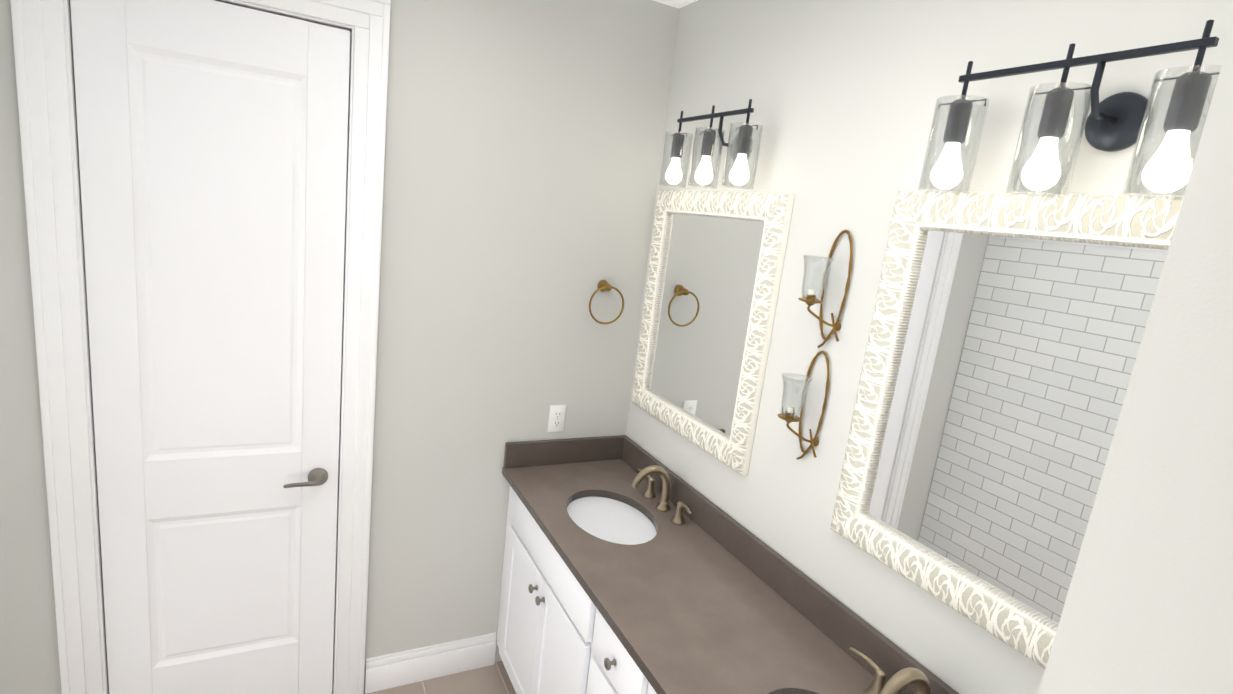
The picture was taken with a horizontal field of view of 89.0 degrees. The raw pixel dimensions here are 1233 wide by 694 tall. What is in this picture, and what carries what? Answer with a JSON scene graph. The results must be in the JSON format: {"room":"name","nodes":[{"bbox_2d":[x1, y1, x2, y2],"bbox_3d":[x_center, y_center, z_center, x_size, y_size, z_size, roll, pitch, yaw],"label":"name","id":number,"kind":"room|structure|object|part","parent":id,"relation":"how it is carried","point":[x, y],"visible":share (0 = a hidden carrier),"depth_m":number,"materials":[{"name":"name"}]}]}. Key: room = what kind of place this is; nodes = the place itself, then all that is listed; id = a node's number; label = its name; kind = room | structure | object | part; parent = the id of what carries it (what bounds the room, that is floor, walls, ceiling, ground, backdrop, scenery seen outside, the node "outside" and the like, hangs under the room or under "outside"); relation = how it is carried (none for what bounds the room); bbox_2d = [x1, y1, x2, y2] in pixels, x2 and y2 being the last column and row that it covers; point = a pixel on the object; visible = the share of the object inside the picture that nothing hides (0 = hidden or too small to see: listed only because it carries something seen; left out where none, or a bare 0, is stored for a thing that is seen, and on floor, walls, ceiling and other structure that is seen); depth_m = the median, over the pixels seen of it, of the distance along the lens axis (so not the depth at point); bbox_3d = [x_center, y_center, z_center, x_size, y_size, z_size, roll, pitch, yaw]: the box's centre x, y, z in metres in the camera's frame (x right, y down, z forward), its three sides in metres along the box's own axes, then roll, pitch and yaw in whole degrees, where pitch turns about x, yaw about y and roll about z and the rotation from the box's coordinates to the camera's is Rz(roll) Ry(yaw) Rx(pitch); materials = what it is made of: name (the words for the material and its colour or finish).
{"room":"bathroom","nodes":[
{"label":"bathroom","id":0,"kind":"room"},
{"bbox_2d":[0,0,678,693],"bbox_3d":[-0.976,0.013,2.196,2.320,2.740,0.120,1,13,-27],"label":"wall","id":1,"kind":"structure","parent":0,"point":[523,142],"depth_m":2.31,"materials":[{"name":"beige paint"}]},
{"bbox_2d":[10,0,390,693],"bbox_3d":[-1.276,0.122,2.056,0.900,2.517,0.144,1,13,-27],"label":"door frame","id":2,"kind":"structure","parent":1,"relation":"attached to","point":[38,26],"depth_m":1.92,"materials":[{"name":"white wood"}]},
{"bbox_2d":[70,0,349,693],"bbox_3d":[-1.274,0.174,2.051,0.680,2.393,0.035,1,13,-27],"label":"door leaf","id":3,"kind":"structure","parent":1,"relation":"in","point":[212,140],"depth_m":1.99,"materials":[{"name":"white wood"}]},
{"bbox_2d":[283,468,327,487],"bbox_3d":[-1.074,0.465,2.174,0.141,0.066,0.066,1,13,-27],"label":"door handle","id":4,"kind":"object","parent":3,"relation":"attached to","point":[317,476],"depth_m":2.20,"materials":[{"name":"silver metal"}]},
{"bbox_2d":[365,632,495,693],"bbox_3d":[-1.270,1.286,2.310,1.687,0.150,0.015,1,13,-27],"label":"baseboard","id":5,"kind":"structure","parent":1,"relation":"attached to","point":[391,670],"depth_m":2.56,"materials":[{"name":"white wood"}]},
{"bbox_2d":[548,405,565,431],"bbox_3d":[-0.244,0.293,2.574,0.070,0.115,0.007,1,13,-27],"label":"electrical outlet plate","id":6,"kind":"object","parent":1,"relation":"attached to","point":[556,418],"visible":1,"depth_m":2.57,"materials":[{"name":"white plastic"}]},
{"bbox_2d":[589,280,623,323],"bbox_3d":[-0.047,-0.178,2.511,0.156,0.172,0.070,1,13,-27],"label":"towel ring","id":7,"kind":"object","parent":1,"relation":"attached to","point":[603,285],"visible":1,"depth_m":2.50,"materials":[{"name":"gold metal"}]},
{"bbox_2d":[332,661,515,693],"bbox_3d":[-0.392,1.758,1.162,2.440,0.100,3.240,1,13,-27],"label":"floor","id":8,"kind":"structure","parent":0,"point":[493,679],"depth_m":2.58,"materials":[{"name":"tile"}]},
{"bbox_2d":[496,471,659,693],"bbox_3d":[0.176,1.176,1.859,0.558,0.881,2.026,1,13,-27],"label":"bathroom vanity","id":9,"kind":"object","parent":8,"relation":"on","point":[552,638],"depth_m":2.10,"materials":[{"name":"white wood"}]},
{"bbox_2d":[502,455,863,693],"bbox_3d":[0.234,0.733,1.769,0.546,0.030,2.026,1,13,-27],"label":"countertop","id":10,"kind":"structure","parent":9,"relation":"on","point":[693,612],"depth_m":1.75,"materials":[{"name":"brown stone"}]},
{"bbox_2d":[552,487,675,550],"bbox_3d":[-0.029,0.689,2.243,0.364,0.161,0.474,1,13,-27],"label":"sink","id":11,"kind":"object","parent":10,"relation":"in","point":[602,516],"depth_m":2.24,"materials":[{"name":"white ceramic"}]},
{"bbox_2d":[624,463,695,526],"bbox_3d":[0.128,0.511,2.276,0.175,0.173,0.368,1,13,-27],"label":"faucet","id":12,"kind":"object","parent":10,"relation":"on","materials":[{"name":"gold metal"}]},
{"bbox_2d":[776,679,839,693],"bbox_3d":[0.453,0.942,1.305,0.364,0.161,0.474,1,13,-27],"label":"sink","id":13,"kind":"object","parent":10,"relation":"in","point":[818,686],"depth_m":1.48,"materials":[{"name":"white ceramic"}]},
{"bbox_2d":[848,643,939,693],"bbox_3d":[0.610,0.763,1.338,0.175,0.173,0.368,1,13,-27],"label":"faucet","id":14,"kind":"object","parent":10,"relation":"on","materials":[{"name":"gold metal"}]},
{"bbox_2d":[653,0,696,7],"bbox_3d":[-0.065,-1.003,0.587,2.440,0.100,3.240,1,13,-27],"label":"ceiling","id":15,"kind":"structure","parent":0,"point":[678,3],"depth_m":2.34,"materials":[{"name":"white paint"}]},
{"bbox_2d":[626,0,1232,693],"bbox_3d":[0.802,0.389,1.407,0.120,2.740,3.240,1,13,-27],"label":"wall","id":16,"kind":"structure","parent":0,"point":[842,94],"depth_m":1.64,"materials":[{"name":"beige paint"}]},
{"bbox_2d":[659,99,762,189],"bbox_3d":[0.322,-0.655,2.064,0.146,0.257,0.485,1,13,-27],"label":"wall lamp","id":17,"kind":"object","parent":16,"relation":"attached to","point":[740,144],"visible":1,"depth_m":2.03,"materials":[{"name":"grey"}]},
{"bbox_2d":[632,189,794,475],"bbox_3d":[0.287,-0.105,2.241,0.037,0.884,0.754,1,13,-27],"label":"mirror","id":18,"kind":"object","parent":16,"relation":"attached to","point":[716,261],"visible":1,"depth_m":2.17,"materials":[{"name":"clear glass"}]},
{"bbox_3d":[0.299,-0.105,2.247,0.008,0.716,0.586,1,13,-27],"label":"glass","id":19,"kind":"part","parent":18,"relation":"part of","materials":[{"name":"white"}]},
{"bbox_2d":[777,351,828,459],"bbox_3d":[0.504,0.168,1.732,0.114,0.324,0.109,1,13,-27],"label":"candle sconce","id":20,"kind":"object","parent":16,"relation":"attached to","point":[789,416],"visible":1,"depth_m":1.74,"materials":[{"name":"gold metal"}]},
{"bbox_3d":[0.487,0.137,1.730,0.082,0.115,0.082,1,13,-27],"label":"glass","id":21,"kind":"part","parent":20,"relation":"part of","materials":[{"name":"clear glass"}]},
{"bbox_2d":[798,230,852,347],"bbox_3d":[0.542,-0.152,1.665,0.114,0.324,0.109,1,13,-27],"label":"candle sconce","id":22,"kind":"object","parent":16,"relation":"attached to","point":[809,299],"visible":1,"depth_m":1.67,"materials":[{"name":"gold metal"}]},
{"bbox_3d":[0.525,-0.182,1.664,0.082,0.115,0.082,1,13,-27],"label":"glass","id":23,"kind":"part","parent":22,"relation":"part of","materials":[{"name":"clear glass"}]},
{"bbox_2d":[830,190,1183,668],"bbox_3d":[0.790,0.143,1.262,0.037,0.886,0.754,1,13,-27],"label":"mirror","id":24,"kind":"object","parent":16,"relation":"attached to","point":[1006,333],"visible":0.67,"depth_m":1.29,"materials":[{"name":"clear glass"}]},
{"bbox_2d":[918,19,1221,200],"bbox_3d":[0.802,-0.404,1.130,0.146,0.257,0.485,1,13,-27],"label":"wall lamp","id":25,"kind":"object","parent":16,"relation":"attached to","point":[1119,121],"visible":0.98,"depth_m":1.09,"materials":[{"name":"grey"}]},
{"bbox_2d":[1038,29,1232,693],"bbox_3d":[0.691,0.522,0.704,0.720,2.740,0.120,1,13,-27],"label":"wall","id":26,"kind":"structure","parent":0,"point":[1148,607],"depth_m":0.47,"materials":[{"name":"beige paint"}]}
]}

